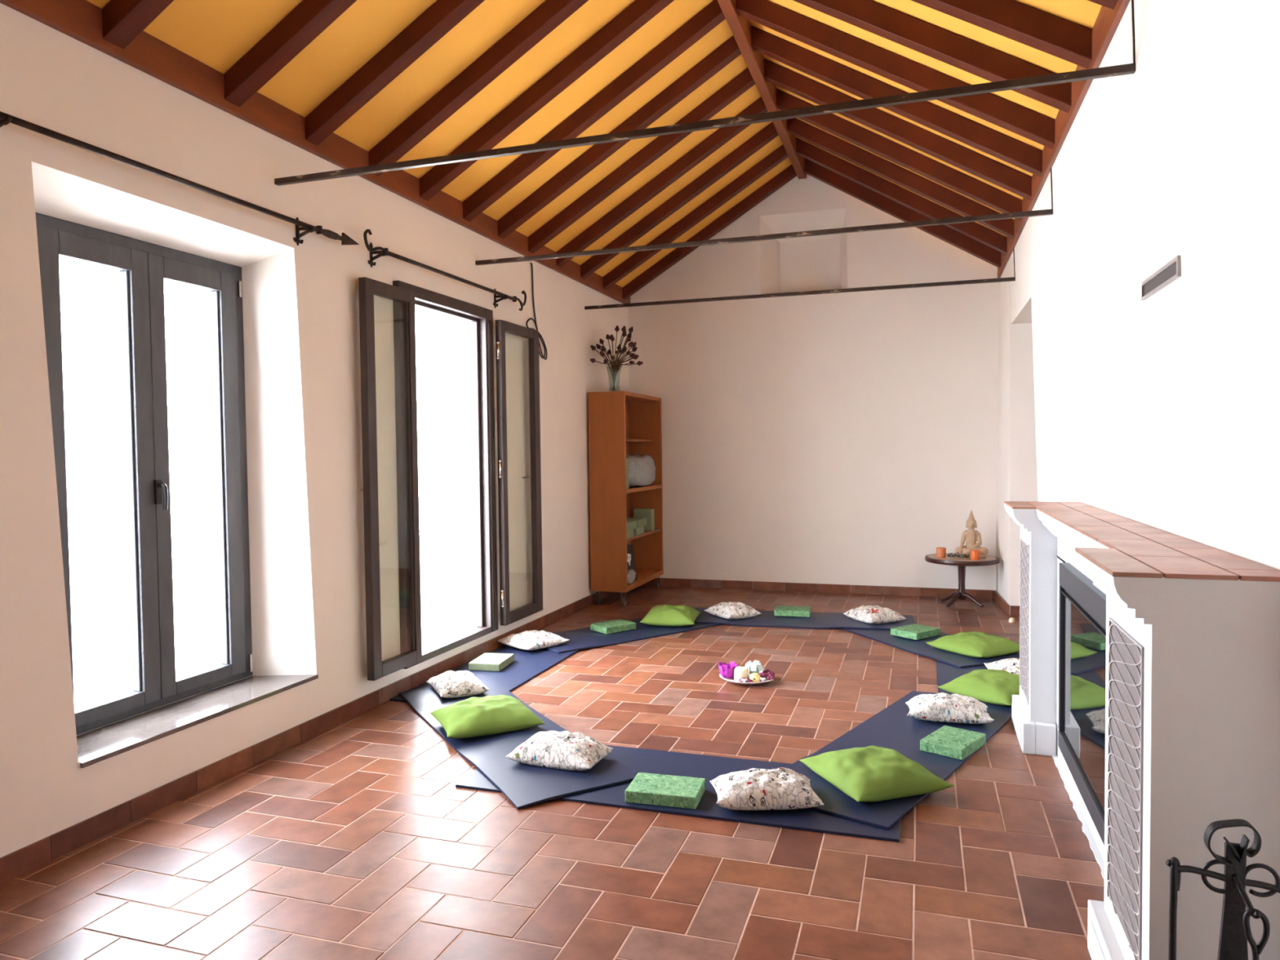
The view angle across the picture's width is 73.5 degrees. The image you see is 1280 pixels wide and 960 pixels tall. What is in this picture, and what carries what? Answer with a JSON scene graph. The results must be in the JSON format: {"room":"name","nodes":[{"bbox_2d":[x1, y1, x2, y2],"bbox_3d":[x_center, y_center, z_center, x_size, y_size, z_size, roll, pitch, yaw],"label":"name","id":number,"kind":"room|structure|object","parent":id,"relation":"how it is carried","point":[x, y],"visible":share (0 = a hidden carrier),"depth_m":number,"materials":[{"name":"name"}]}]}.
{"room":"exercise studio","nodes":[
{"label":"exercise studio","id":0,"kind":"room"},
{"bbox_2d":[0,3,628,857],"bbox_3d":[-1.956,-0.265,4.351,0.450,3.220,11.064,0,2,18],"label":"wall","id":1,"kind":"structure","parent":0,"point":[300,303],"depth_m":4.38,"materials":[{"name":"white paint"}]},
{"bbox_2d":[35,212,318,768],"bbox_3d":[-2.071,-0.006,3.851,0.384,2.122,1.319,0,2,18],"label":"window","id":2,"kind":"structure","parent":1,"relation":"in","point":[143,267],"depth_m":3.85,"materials":[{"name":"metal"}]},
{"bbox_2d":[0,111,359,245],"bbox_3d":[-1.914,-1.225,3.580,0.112,0.142,2.295,0,2,18],"label":"curtain rod","id":3,"kind":"object","parent":1,"relation":"attached to","point":[5,118],"visible":1,"depth_m":3.51,"materials":[{"name":"black metal"}]},
{"bbox_2d":[0,0,368,168],"bbox_3d":[-1.871,-1.732,3.872,0.052,0.164,2.039,0,2,18],"label":"wall plate","id":4,"kind":"object","parent":1,"relation":"attached to","point":[142,51],"depth_m":3.61,"materials":[{"name":"brown wood"}]},
{"bbox_2d":[170,284,217,673],"bbox_3d":[-2.235,-0.001,4.286,0.005,1.911,0.274,0,2,18],"label":"window grille","id":5,"kind":"object","parent":1,"relation":"in","point":[180,492],"depth_m":4.22,"materials":[{"name":"grey metal"}]},
{"bbox_2d":[0,591,616,884],"bbox_3d":[-1.719,1.280,4.331,0.012,0.086,10.461,0,2,18],"label":"baseboard","id":6,"kind":"structure","parent":1,"relation":"attached to","point":[28,858],"depth_m":3.85,"materials":[{"name":"ceramic"}]},
{"bbox_2d":[363,229,526,311],"bbox_3d":[-1.225,-1.335,5.680,0.112,0.178,2.030,0,2,18],"label":"curtain rod","id":7,"kind":"object","parent":1,"relation":"attached to","point":[384,251],"visible":1,"depth_m":5.32,"materials":[{"name":"black metal"}]},
{"bbox_2d":[358,276,542,680],"bbox_3d":[-1.217,-0.049,5.823,0.158,2.330,2.245,0,2,18],"label":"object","id":8,"kind":"structure","parent":1,"relation":"in","point":[405,296],"depth_m":5.42,"materials":[{"name":"brown wood"}]},
{"bbox_2d":[358,169,555,256],"bbox_3d":[-1.163,-1.813,6.031,0.052,0.164,2.696,0,2,18],"label":"wall plate","id":9,"kind":"object","parent":1,"relation":"attached to","point":[399,182],"depth_m":5.66,"materials":[{"name":"brown wood"}]},
{"bbox_2d":[525,262,546,359],"bbox_3d":[-0.846,-1.351,6.947,0.032,0.796,0.383,0,2,18],"label":"cable","id":10,"kind":"object","parent":1,"relation":"attached to","point":[535,320],"visible":0.74,"depth_m":6.95,"materials":[{"name":"black plastic"}]},
{"bbox_2d":[533,258,630,303],"bbox_3d":[-0.505,-1.889,8.038,0.052,0.164,2.386,0,2,18],"label":"wall plate","id":11,"kind":"object","parent":1,"relation":"attached to","point":[571,269],"depth_m":8.00,"materials":[{"name":"brown wood"}]},
{"bbox_2d":[0,585,1104,959],"bbox_3d":[0.510,1.382,3.604,5.300,0.121,11.064,0,2,18],"label":"floor","id":12,"kind":"structure","parent":0,"point":[357,839],"depth_m":3.11,"materials":[{"name":"tile"}]},
{"bbox_2d":[390,644,580,702],"bbox_3d":[-0.896,1.257,5.817,0.600,0.012,1.850,0,2,18],"label":"yoga mat","id":13,"kind":"object","parent":12,"relation":"on","point":[526,665],"visible":0.48,"depth_m":5.71,"materials":[{"name":"blue plastic"}]},
{"bbox_2d":[468,653,514,671],"bbox_3d":[-1.001,1.228,5.787,0.215,0.050,0.290,0,2,11],"label":"block","id":14,"kind":"object","parent":13,"relation":"on","point":[486,661],"visible":1,"depth_m":5.70,"materials":[{"name":"green plastic"}]},
{"bbox_2d":[399,679,636,809],"bbox_3d":[-0.717,1.296,4.438,0.575,0.024,1.900,-2,2,-30],"label":"yoga mat","id":15,"kind":"object","parent":12,"relation":"on","point":[525,785],"visible":0.55,"depth_m":3.90,"materials":[{"name":"blue plastic"}]},
{"bbox_2d":[426,671,489,698],"bbox_3d":[-1.096,1.210,5.144,0.290,0.108,0.387,-2,2,-26],"label":"print pillow","id":16,"kind":"object","parent":15,"relation":"on","point":[448,684],"visible":1,"depth_m":5.03,"materials":[{"name":"fabric"}]},
{"bbox_2d":[429,694,545,737],"bbox_3d":[-0.810,1.220,4.508,0.503,0.131,0.445,-2,2,-25],"label":"cushion","id":17,"kind":"object","parent":15,"relation":"on","point":[473,717],"visible":1,"depth_m":4.38,"materials":[{"name":"green fabric"}]},
{"bbox_2d":[505,730,613,770],"bbox_3d":[-0.369,1.231,3.958,0.426,0.130,0.261,0,2,21],"label":"print pillow","id":18,"kind":"object","parent":15,"relation":"on","point":[562,750],"visible":1,"depth_m":3.88,"materials":[{"name":"fabric"}]},
{"bbox_2d":[587,391,663,605],"bbox_3d":[-0.119,0.158,8.575,0.360,2.005,1.200,0,2,18],"label":"bookcase","id":19,"kind":"object","parent":12,"relation":"on","point":[621,424],"visible":0.88,"depth_m":8.04,"materials":[{"name":"orange laminate"}]},
{"bbox_2d":[626,457,629,488],"bbox_3d":[-0.216,-0.060,8.135,0.200,0.290,0.100,0,2,18],"label":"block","id":20,"kind":"object","parent":19,"relation":"on","point":[627,459],"visible":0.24,"depth_m":8.11,"materials":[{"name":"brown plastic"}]},
{"bbox_2d":[626,528,633,538],"bbox_3d":[-0.203,0.513,8.173,0.210,0.075,0.280,0,2,18],"label":"block","id":21,"kind":"object","parent":19,"relation":"on","point":[630,532],"visible":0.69,"depth_m":8.16,"materials":[{"name":"green plastic"}]},
{"bbox_2d":[626,520,636,530],"bbox_3d":[-0.182,0.436,8.206,0.210,0.075,0.300,0,2,21],"label":"block","id":22,"kind":"object","parent":21,"relation":"on","point":[631,525],"visible":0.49,"depth_m":8.19,"materials":[{"name":"green plastic"}]},
{"bbox_2d":[627,568,635,583],"bbox_3d":[-0.088,0.915,8.171,0.035,0.144,0.276,0,2,18],"label":"sachet","id":23,"kind":"object","parent":19,"relation":"on","point":[631,574],"visible":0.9,"depth_m":8.14,"materials":[{"name":"white fabric"}]},
{"bbox_2d":[626,544,637,580],"bbox_3d":[-0.170,0.813,8.290,0.170,0.344,0.380,0,2,18],"label":"paper bag","id":24,"kind":"object","parent":19,"relation":"on","point":[630,554],"visible":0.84,"depth_m":8.34,"materials":[{"name":"black paper"}]},
{"bbox_2d":[633,525,644,535],"bbox_3d":[-0.097,0.501,8.496,0.210,0.075,0.300,0,2,14],"label":"block","id":25,"kind":"object","parent":19,"relation":"on","point":[639,531],"visible":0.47,"depth_m":8.40,"materials":[{"name":"green plastic"}]},
{"bbox_2d":[626,517,646,528],"bbox_3d":[-0.076,0.424,8.528,0.210,0.075,0.310,0,2,16],"label":"block","id":26,"kind":"object","parent":25,"relation":"on","point":[641,522],"visible":0.56,"depth_m":8.48,"materials":[{"name":"green plastic"}]},
{"bbox_2d":[626,453,655,486],"bbox_3d":[-0.062,-0.102,8.652,0.306,0.333,0.824,0,2,18],"label":"plastic bag","id":27,"kind":"object","parent":19,"relation":"on","point":[642,469],"visible":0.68,"depth_m":8.45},
{"bbox_2d":[633,508,654,530],"bbox_3d":[0.042,0.411,8.953,0.200,0.220,0.100,0,2,18],"label":"block","id":28,"kind":"object","parent":19,"relation":"on","point":[649,513],"visible":0.72,"depth_m":8.90,"materials":[{"name":"green plastic"}]},
{"bbox_3d":[-0.245,-0.953,8.111,0.156,0.250,0.156,0,2,18],"label":"vase","id":29,"kind":"object","parent":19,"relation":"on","visible":0},
{"bbox_2d":[590,325,643,390],"bbox_3d":[-0.205,-1.146,8.091,0.429,0.596,0.516,0,2,18],"label":"dried flowers","id":30,"kind":"object","parent":29,"relation":"in","point":[615,366],"visible":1,"depth_m":8.07,"materials":[{"name":"brown plant"}]},
{"bbox_2d":[543,617,721,653],"bbox_3d":[-0.039,1.203,6.930,1.870,0.024,0.621,-2,2,-38],"label":"yoga mat","id":31,"kind":"object","parent":12,"relation":"on","point":[584,637],"visible":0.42,"depth_m":6.68,"materials":[{"name":"blue plastic"}]},
{"bbox_2d":[497,630,568,650],"bbox_3d":[-0.790,1.171,6.348,0.387,0.096,0.387,-3,3,-44],"label":"print pillow","id":32,"kind":"object","parent":31,"relation":"on","point":[531,640],"visible":1,"depth_m":6.25,"materials":[{"name":"fabric"}]},
{"bbox_2d":[590,618,635,634],"bbox_3d":[-0.216,1.178,6.897,0.300,0.050,0.220,-2,2,-39],"label":"block","id":33,"kind":"object","parent":31,"relation":"on","point":[615,625],"visible":1,"depth_m":6.84,"materials":[{"name":"green plastic"}]},
{"bbox_2d":[640,604,700,626],"bbox_3d":[0.258,1.112,7.139,0.445,0.136,0.484,0,2,10],"label":"cushion","id":34,"kind":"object","parent":31,"relation":"on","point":[664,615],"visible":1,"depth_m":6.96,"materials":[{"name":"green fabric"}]},
{"bbox_2d":[455,744,900,842],"bbox_3d":[0.177,1.315,3.746,1.847,0.012,0.660,0,2,18],"label":"yoga mat","id":35,"kind":"object","parent":12,"relation":"on","point":[708,767],"visible":0.48,"depth_m":3.57,"materials":[{"name":"blue plastic"}]},
{"bbox_2d":[625,772,705,808],"bbox_3d":[0.108,1.291,3.567,0.295,0.050,0.210,0,2,15],"label":"block","id":36,"kind":"object","parent":35,"relation":"on","point":[648,788],"visible":1,"depth_m":3.50,"materials":[{"name":"green plastic"}]},
{"bbox_2d":[709,767,824,810],"bbox_3d":[0.508,1.244,3.487,0.425,0.116,0.261,-1,2,-1],"label":"print pillow","id":37,"kind":"object","parent":35,"relation":"on","point":[780,788],"visible":1,"depth_m":3.39,"materials":[{"name":"fabric"}]},
{"bbox_2d":[719,668,776,684],"bbox_3d":[0.677,1.243,5.385,0.356,0.035,0.356,0,2,18],"label":"plate","id":38,"kind":"object","parent":12,"relation":"on","point":[731,680],"visible":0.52,"depth_m":5.27,"materials":[{"name":"grey ceramic"}]},
{"bbox_2d":[718,661,737,678],"bbox_3d":[0.552,1.200,5.412,0.118,0.089,0.119,0,2,18],"label":"candle holder","id":39,"kind":"object","parent":38,"relation":"on","point":[726,670],"visible":0.94,"depth_m":5.38,"materials":[{"name":"pink glass"}]},
{"bbox_2d":[733,666,748,681],"bbox_3d":[0.634,1.208,5.366,0.094,0.085,0.094,0,2,18],"label":"candle","id":40,"kind":"object","parent":38,"relation":"on","point":[740,672],"visible":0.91,"depth_m":5.33,"materials":[{"name":"beige wax"}]},
{"bbox_2d":[744,660,764,675],"bbox_3d":[0.721,1.197,5.403,0.132,0.103,0.118,0,2,18],"label":"flower","id":41,"kind":"object","parent":38,"relation":"on","point":[755,666],"visible":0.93,"depth_m":5.37,"materials":[{"name":"white"}]},
{"bbox_2d":[749,672,759,682],"bbox_3d":[0.712,1.225,5.314,0.068,0.053,0.069,0,2,18],"label":"candle","id":42,"kind":"object","parent":38,"relation":"on","point":[755,677],"visible":0.94,"depth_m":5.29,"materials":[{"name":"yellow wax"}]},
{"bbox_2d":[693,607,915,630],"bbox_3d":[1.348,1.176,7.257,1.880,0.024,0.661,0,2,13],"label":"yoga mat","id":43,"kind":"object","parent":12,"relation":"on","point":[766,619],"visible":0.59,"depth_m":7.12,"materials":[{"name":"blue plastic"}]},
{"bbox_2d":[704,601,761,619],"bbox_3d":[0.795,1.106,7.363,0.329,0.120,0.387,-2,2,-30],"label":"print pillow","id":44,"kind":"object","parent":43,"relation":"on","point":[730,610],"visible":1,"depth_m":7.25,"materials":[{"name":"fabric"}]},
{"bbox_2d":[773,605,811,617],"bbox_3d":[1.321,1.135,7.413,0.300,0.050,0.220,0,2,14],"label":"block","id":45,"kind":"object","parent":43,"relation":"on","point":[780,611],"visible":1,"depth_m":7.33,"materials":[{"name":"green plastic"}]},
{"bbox_2d":[843,604,906,623],"bbox_3d":[1.944,1.102,7.113,0.348,0.119,0.387,-1,2,-22],"label":"print pillow","id":46,"kind":"object","parent":43,"relation":"on","point":[870,614],"visible":1,"depth_m":7.00,"materials":[{"name":"fabric"}]},
{"bbox_2d":[786,690,1011,830],"bbox_3d":[1.272,1.283,4.146,0.602,0.024,1.870,1,2,38],"label":"yoga mat","id":47,"kind":"object","parent":12,"relation":"on","point":[891,727],"visible":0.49,"depth_m":4.10,"materials":[{"name":"blue plastic"}]},
{"bbox_2d":[800,745,954,801],"bbox_3d":[1.000,1.229,3.673,0.454,0.120,0.484,-1,2,-18],"label":"cushion","id":48,"kind":"object","parent":47,"relation":"on","point":[873,773],"visible":1,"depth_m":3.54,"materials":[{"name":"green fabric"}]},
{"bbox_2d":[905,692,994,724],"bbox_3d":[1.633,1.193,4.543,0.426,0.125,0.261,0,2,15],"label":"print pillow","id":49,"kind":"object","parent":47,"relation":"on","point":[943,707],"visible":1,"depth_m":4.46,"materials":[{"name":"fabric"}]},
{"bbox_2d":[920,725,986,759],"bbox_3d":[1.501,1.256,4.110,0.205,0.050,0.290,1,3,42],"label":"block","id":50,"kind":"object","parent":47,"relation":"on","point":[948,741],"visible":1,"depth_m":4.05,"materials":[{"name":"green plastic"}]},
{"bbox_2d":[841,628,1019,667],"bbox_3d":[2.077,1.193,6.532,0.620,0.024,1.800,-1,2,-19],"label":"yoga mat","id":51,"kind":"object","parent":12,"relation":"on","point":[920,646],"visible":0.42,"depth_m":6.11,"materials":[{"name":"blue plastic"}]},
{"bbox_2d":[890,623,940,639],"bbox_3d":[2.099,1.155,6.527,0.290,0.050,0.240,-2,2,-35],"label":"block","id":52,"kind":"object","parent":51,"relation":"on","point":[914,631],"visible":1,"depth_m":6.47,"materials":[{"name":"green plastic"}]},
{"bbox_2d":[926,631,1019,657],"bbox_3d":[2.361,1.134,6.008,0.484,0.121,0.484,-2,2,-29],"label":"cushion","id":53,"kind":"object","parent":51,"relation":"on","point":[975,644],"visible":0.98,"depth_m":5.88,"materials":[{"name":"green fabric"}]},
{"bbox_2d":[924,553,999,607],"bbox_3d":[2.963,0.927,7.894,0.644,0.438,0.644,0,2,18],"label":"pedestal table","id":54,"kind":"object","parent":12,"relation":"on","point":[962,562],"visible":0.91,"depth_m":7.79,"materials":[{"name":"brown wood"}]},
{"bbox_2d":[936,546,946,557],"bbox_3d":[2.768,0.667,7.879,0.084,0.088,0.084,0,2,18],"label":"votive holder","id":55,"kind":"object","parent":54,"relation":"on","point":[940,551],"visible":1,"depth_m":7.85,"materials":[{"name":"orange ceramic"}]},
{"bbox_2d":[946,552,969,558],"bbox_3d":[2.894,0.683,7.800,0.199,0.055,0.140,0,2,18],"label":"dried leaves","id":56,"kind":"object","parent":54,"relation":"on","point":[955,554],"visible":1,"depth_m":7.78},
{"bbox_2d":[955,510,988,558],"bbox_3d":[3.045,0.493,7.871,0.284,0.430,0.187,0,2,18],"label":"statue","id":57,"kind":"object","parent":54,"relation":"on","point":[971,535],"visible":0.8,"depth_m":7.86,"materials":[{"name":"beige stone"}]},
{"bbox_2d":[970,550,980,559],"bbox_3d":[3.008,0.673,7.690,0.084,0.082,0.084,0,2,18],"label":"votive holder","id":58,"kind":"object","parent":54,"relation":"on","point":[975,554],"visible":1,"depth_m":7.66,"materials":[{"name":"orange glass"}]},
{"bbox_2d":[935,642,1019,694],"bbox_3d":[2.222,1.232,5.505,0.600,0.012,1.850,0,2,18],"label":"yoga mat","id":59,"kind":"object","parent":12,"relation":"on","point":[946,673],"visible":0.16,"depth_m":5.50,"materials":[{"name":"blue plastic"}]},
{"bbox_2d":[937,669,1019,706],"bbox_3d":[2.050,1.171,4.932,0.484,0.128,0.445,-2,2,-37],"label":"cushion","id":60,"kind":"object","parent":59,"relation":"on","point":[995,686],"visible":0.74,"depth_m":4.83,"materials":[{"name":"green fabric"}]},
{"bbox_2d":[983,657,1019,675],"bbox_3d":[2.402,1.174,5.364,0.425,0.110,0.271,0,2,12],"label":"print pillow","id":61,"kind":"object","parent":59,"relation":"on","point":[1011,665],"visible":0.24,"depth_m":5.33,"materials":[{"name":"fabric"}]},
{"bbox_2d":[1003,501,1279,959],"bbox_3d":[1.726,0.741,3.164,0.484,1.164,2.694,0,2,18],"label":"fireplace","id":62,"kind":"object","parent":12,"relation":"on","point":[1149,656],"visible":1,"depth_m":1.96,"materials":[{"name":"paint"}]},
{"bbox_2d":[1165,818,1279,959],"bbox_3d":[1.195,1.024,1.700,0.276,0.711,0.200,0,2,18],"label":"fireplace tool set","id":63,"kind":"object","parent":12,"relation":"on","point":[1233,941],"visible":1,"depth_m":1.69,"materials":[{"name":"metal"}]},
{"bbox_2d":[1168,857,1181,959],"bbox_3d":[1.082,1.031,1.732,0.037,0.544,0.028,-1,2,-7],"label":"poker","id":64,"kind":"object","parent":63,"relation":"hanging from","point":[1175,876],"visible":1,"depth_m":1.72,"materials":[{"name":"metal"}]},
{"bbox_2d":[1242,908,1270,959],"bbox_3d":[1.173,1.079,1.651,0.085,0.524,0.021,0,2,18],"label":"shovel","id":65,"kind":"object","parent":63,"relation":"hanging from","point":[1256,949],"visible":1,"depth_m":1.63,"materials":[{"name":"metal"}]},
{"bbox_2d":[86,0,1102,287],"bbox_3d":[0.070,-2.389,3.632,4.050,1.371,10.514,0,2,18],"label":"ceiling","id":66,"kind":"structure","parent":0,"point":[216,33],"depth_m":4.96,"materials":[{"name":"yellow paint"}]},
{"bbox_2d":[102,0,173,48],"bbox_3d":[-1.174,-2.300,3.049,1.816,1.248,0.094,0,2,15],"label":"rafter","id":67,"kind":"object","parent":66,"relation":"attached to","point":[122,20],"visible":1,"depth_m":3.26,"materials":[{"name":"red wood"}]},
{"bbox_2d":[223,0,356,106],"bbox_3d":[-0.987,-2.321,3.619,1.816,1.248,0.094,0,2,15],"label":"rafter","id":68,"kind":"object","parent":66,"relation":"attached to","point":[308,20],"visible":1,"depth_m":3.77,"materials":[{"name":"red wood"}]},
{"bbox_2d":[304,0,484,146],"bbox_3d":[-0.822,-2.340,4.122,1.816,1.248,0.094,0,2,15],"label":"rafter","id":69,"kind":"object","parent":66,"relation":"attached to","point":[441,17],"visible":1,"depth_m":4.22,"materials":[{"name":"red wood"}]},
{"bbox_2d":[368,0,588,176],"bbox_3d":[-0.659,-2.359,4.620,1.816,1.248,0.094,0,2,15],"label":"rafter","id":70,"kind":"object","parent":66,"relation":"attached to","point":[550,14],"visible":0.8,"depth_m":4.66,"materials":[{"name":"red wood"}]},
{"bbox_2d":[419,0,674,200],"bbox_3d":[-0.499,-2.377,5.109,1.816,1.248,0.094,0,2,15],"label":"rafter","id":71,"kind":"object","parent":66,"relation":"attached to","point":[638,13],"visible":1,"depth_m":5.09,"materials":[{"name":"red wood"}]},
{"bbox_2d":[462,0,725,222],"bbox_3d":[-0.334,-2.396,5.613,1.816,1.248,0.094,0,2,15],"label":"rafter","id":72,"kind":"object","parent":66,"relation":"attached to","point":[712,15],"visible":0.9,"depth_m":5.56,"materials":[{"name":"red wood"}]},
{"bbox_2d":[497,35,741,239],"bbox_3d":[-0.176,-2.414,6.092,1.816,1.248,0.094,0,2,15],"label":"rafter","id":73,"kind":"object","parent":66,"relation":"attached to","point":[728,51],"visible":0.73,"depth_m":6.04,"materials":[{"name":"red wood"}]},
{"bbox_2d":[528,67,755,253],"bbox_3d":[-0.016,-2.433,6.581,1.816,1.248,0.094,0,2,15],"label":"rafter","id":74,"kind":"object","parent":66,"relation":"attached to","point":[739,85],"visible":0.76,"depth_m":6.55,"materials":[{"name":"red wood"}]},
{"bbox_2d":[555,97,768,267],"bbox_3d":[0.155,-2.453,7.104,1.816,1.248,0.094,0,2,15],"label":"rafter","id":75,"kind":"object","parent":66,"relation":"attached to","point":[721,136],"visible":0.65,"depth_m":7.07,"materials":[{"name":"red wood"}]},
{"bbox_2d":[580,121,778,279],"bbox_3d":[0.327,-2.472,7.626,1.816,1.248,0.094,0,2,15],"label":"rafter","id":76,"kind":"object","parent":66,"relation":"attached to","point":[768,133],"visible":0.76,"depth_m":7.57,"materials":[{"name":"red wood"}]},
{"bbox_2d":[602,144,788,290],"bbox_3d":[0.507,-2.493,8.177,1.816,1.248,0.094,0,2,15],"label":"rafter","id":77,"kind":"object","parent":66,"relation":"attached to","point":[780,154],"visible":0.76,"depth_m":8.12,"materials":[{"name":"red wood"}]},
{"bbox_2d":[622,164,796,299],"bbox_3d":[0.688,-2.514,8.727,1.816,1.248,0.094,0,2,15],"label":"rafter","id":78,"kind":"object","parent":66,"relation":"attached to","point":[788,174],"visible":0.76,"depth_m":8.67,"materials":[{"name":"red wood"}]},
{"bbox_2d":[717,0,806,179],"bbox_3d":[-0.004,-2.922,3.608,0.075,0.195,10.459,0,2,18],"label":"ridge beam","id":79,"kind":"structure","parent":66,"relation":"attached to","point":[740,26],"depth_m":6.18,"materials":[{"name":"brown wood"}]},
{"bbox_2d":[735,0,1054,149],"bbox_3d":[1.427,-2.425,4.992,1.810,1.249,0.093,0,2,25],"label":"rafter","id":80,"kind":"object","parent":66,"relation":"attached to","point":[1028,123],"visible":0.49,"depth_m":4.93,"materials":[{"name":"red wood"}]},
{"bbox_2d":[751,25,1042,176],"bbox_3d":[1.585,-2.443,5.472,1.810,1.249,0.093,0,2,25],"label":"rafter","id":81,"kind":"object","parent":66,"relation":"attached to","point":[1016,153],"visible":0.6,"depth_m":5.40,"materials":[{"name":"red wood"}]},
{"bbox_2d":[764,58,1031,199],"bbox_3d":[1.745,-2.462,5.961,1.810,1.249,0.093,0,2,25],"label":"rafter","id":82,"kind":"object","parent":66,"relation":"attached to","point":[1013,180],"visible":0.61,"depth_m":5.87,"materials":[{"name":"red wood"}]},
{"bbox_2d":[776,88,1022,221],"bbox_3d":[1.916,-2.482,6.483,1.810,1.249,0.093,0,2,25],"label":"rafter","id":83,"kind":"object","parent":66,"relation":"attached to","point":[995,198],"visible":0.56,"depth_m":6.40,"materials":[{"name":"red wood"}]},
{"bbox_2d":[786,118,1013,239],"bbox_3d":[2.087,-2.501,7.005,1.810,1.249,0.093,0,2,25],"label":"rafter","id":84,"kind":"object","parent":66,"relation":"attached to","point":[955,202],"visible":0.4,"depth_m":6.96,"materials":[{"name":"red wood"}]},
{"bbox_2d":[795,137,1007,254],"bbox_3d":[2.268,-2.522,7.556,1.810,1.249,0.093,0,2,25],"label":"rafter","id":85,"kind":"object","parent":66,"relation":"attached to","point":[989,237],"visible":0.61,"depth_m":7.51,"materials":[{"name":"red wood"}]},
{"bbox_2d":[804,157,1000,268],"bbox_3d":[2.448,-2.543,8.107,1.810,1.249,0.093,0,2,25],"label":"rafter","id":86,"kind":"object","parent":66,"relation":"attached to","point":[975,248],"visible":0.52,"depth_m":8.07,"materials":[{"name":"red wood"}]},
{"bbox_2d":[792,0,1071,113],"bbox_3d":[1.262,-2.406,4.489,1.810,1.249,0.093,0,2,25],"label":"rafter","id":87,"kind":"object","parent":66,"relation":"attached to","point":[981,60],"visible":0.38,"depth_m":4.33,"materials":[{"name":"red wood"}]},
{"bbox_2d":[911,0,1092,69],"bbox_3d":[1.102,-2.388,4.000,1.810,1.249,0.093,0,2,25],"label":"rafter","id":88,"kind":"object","parent":66,"relation":"attached to","point":[1068,41],"visible":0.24,"depth_m":3.71,"materials":[{"name":"red wood"}]},
{"bbox_2d":[1087,0,1118,9],"bbox_3d":[0.939,-2.369,3.501,1.810,1.249,0.093,0,2,25],"label":"rafter","id":89,"kind":"object","parent":66,"relation":"attached to","point":[1111,4],"visible":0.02,"depth_m":3.18,"materials":[{"name":"red wood"}]},
{"bbox_2d":[627,173,999,599],"bbox_3d":[1.764,-1.121,8.750,3.920,4.546,0.270,0,2,18],"label":"wall","id":90,"kind":"structure","parent":0,"point":[842,437],"depth_m":8.61,"materials":[{"name":"white paint"}]},
{"bbox_2d":[641,577,992,599],"bbox_3d":[1.637,1.093,8.727,3.625,0.086,0.012,0,2,18],"label":"baseboard","id":91,"kind":"structure","parent":90,"relation":"attached to","point":[738,584],"depth_m":8.67,"materials":[{"name":"ceramic"}]},
{"bbox_2d":[995,0,1279,605],"bbox_3d":[2.037,-0.277,3.041,0.645,3.300,10.864,0,2,18],"label":"wall","id":92,"kind":"structure","parent":0,"point":[1162,411],"depth_m":2.80,"materials":[{"name":"white paint"}]},
{"bbox_2d":[274,0,1135,186],"bbox_3d":[-0.018,-1.577,3.602,3.722,0.273,0.031,0,2,18],"label":"rod","id":93,"kind":"object","parent":92,"relation":"attached to","point":[1128,68],"visible":1,"depth_m":3.45,"materials":[{"name":"brown metal"}]},
{"bbox_2d":[475,168,1053,265],"bbox_3d":[0.599,-1.653,5.483,3.721,0.263,0.031,0,2,18],"label":"rod","id":94,"kind":"object","parent":92,"relation":"attached to","point":[1049,211],"visible":1,"depth_m":5.37,"materials":[{"name":"brown metal"}]},
{"bbox_2d":[584,248,1015,309],"bbox_3d":[1.243,-1.728,7.447,3.721,0.261,0.031,0,2,18],"label":"rod","id":95,"kind":"object","parent":92,"relation":"attached to","point":[1013,278],"visible":1,"depth_m":7.36,"materials":[{"name":"brown metal"}]},
{"bbox_2d":[993,590,1019,616],"bbox_3d":[2.049,1.279,3.096,0.654,0.086,10.461,0,2,18],"label":"baseboard","id":96,"kind":"structure","parent":92,"relation":"attached to","point":[1009,610],"depth_m":7.48,"materials":[{"name":"ceramic"}]},
{"bbox_2d":[997,217,1028,277],"bbox_3d":[2.998,-1.903,6.861,0.058,0.218,2.379,0,2,18],"label":"wall plate","id":97,"kind":"object","parent":92,"relation":"attached to","point":[1019,226],"depth_m":6.81,"materials":[{"name":"brown wood"}]},
{"bbox_2d":[1022,79,1093,211],"bbox_3d":[2.328,-1.827,4.817,0.058,0.220,2.621,0,2,18],"label":"wall plate","id":98,"kind":"object","parent":92,"relation":"attached to","point":[1064,121],"depth_m":4.51,"materials":[{"name":"brown wood"}]},
{"bbox_2d":[1075,0,1130,71],"bbox_3d":[1.881,-1.775,3.454,0.058,0.220,1.104,0,2,18],"label":"wall plate","id":99,"kind":"object","parent":92,"relation":"attached to","point":[1106,24],"depth_m":3.38,"materials":[{"name":"brown wood"}]},
{"bbox_2d":[1141,255,1181,300],"bbox_3d":[1.708,-0.655,2.799,0.030,0.064,0.446,0,2,18],"label":"air vent","id":100,"kind":"object","parent":92,"relation":"in","point":[1169,273],"visible":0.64,"depth_m":2.77,"materials":[{"name":"grey metal"}]},
{"label":"outside","id":101,"kind":"structure","parent":0,"visible":0},
{"bbox_2d":[69,534,437,707],"bbox_3d":[-5.911,1.455,6.731,8.550,0.170,19.000,0,2,18],"label":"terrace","id":102,"kind":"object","parent":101,"point":[201,592],"depth_m":8.32,"materials":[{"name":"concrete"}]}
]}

